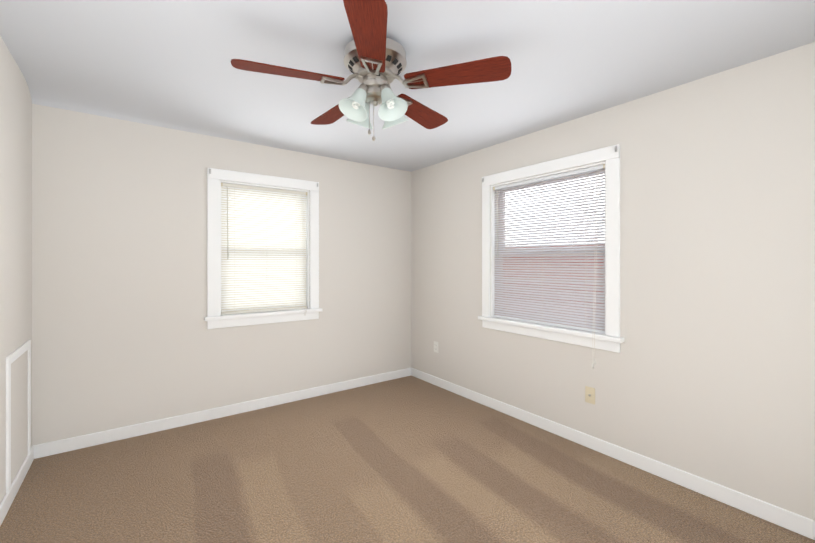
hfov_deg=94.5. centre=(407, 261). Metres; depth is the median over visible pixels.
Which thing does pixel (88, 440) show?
baseboard
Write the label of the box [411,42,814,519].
wall
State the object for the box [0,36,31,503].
wall
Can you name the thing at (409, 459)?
floor
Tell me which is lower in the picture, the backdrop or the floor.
the floor
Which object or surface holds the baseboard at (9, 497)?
attached to the wall at (15, 215)
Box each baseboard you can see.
[0,444,39,525]
[40,368,411,457]
[412,368,814,539]
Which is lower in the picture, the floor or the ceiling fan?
the floor
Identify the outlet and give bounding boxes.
[434,341,437,352]
[585,386,594,404]
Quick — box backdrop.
[503,174,604,318]
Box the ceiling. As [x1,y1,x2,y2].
[0,0,814,171]
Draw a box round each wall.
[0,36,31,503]
[32,104,410,445]
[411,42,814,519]
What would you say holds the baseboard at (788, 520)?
attached to the wall at (707, 372)
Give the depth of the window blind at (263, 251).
3.47 m
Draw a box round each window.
[204,168,322,328]
[478,144,623,352]
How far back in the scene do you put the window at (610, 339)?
2.84 m
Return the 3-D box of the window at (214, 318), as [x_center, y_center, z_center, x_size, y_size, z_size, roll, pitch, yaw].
[-1.321,-0.110,3.514,1.040,1.360,0.200,0,0,-36]
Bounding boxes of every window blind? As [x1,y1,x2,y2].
[221,183,306,315]
[493,164,604,367]
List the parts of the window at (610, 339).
right window sash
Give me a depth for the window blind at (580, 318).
2.98 m
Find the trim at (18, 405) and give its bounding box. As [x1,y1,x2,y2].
[6,340,30,492]
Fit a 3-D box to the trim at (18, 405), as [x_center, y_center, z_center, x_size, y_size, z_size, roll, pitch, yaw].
[-2.316,0.881,2.250,0.012,0.733,0.550,0,0,-36]
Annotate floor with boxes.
[0,376,814,542]
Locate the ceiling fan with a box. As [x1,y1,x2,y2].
[231,0,511,140]
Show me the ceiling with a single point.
(164, 63)
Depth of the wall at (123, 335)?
3.01 m
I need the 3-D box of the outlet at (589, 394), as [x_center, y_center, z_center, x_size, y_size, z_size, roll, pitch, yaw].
[1.307,0.960,2.704,0.018,0.115,0.070,0,0,-36]
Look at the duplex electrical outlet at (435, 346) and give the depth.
4.08 m

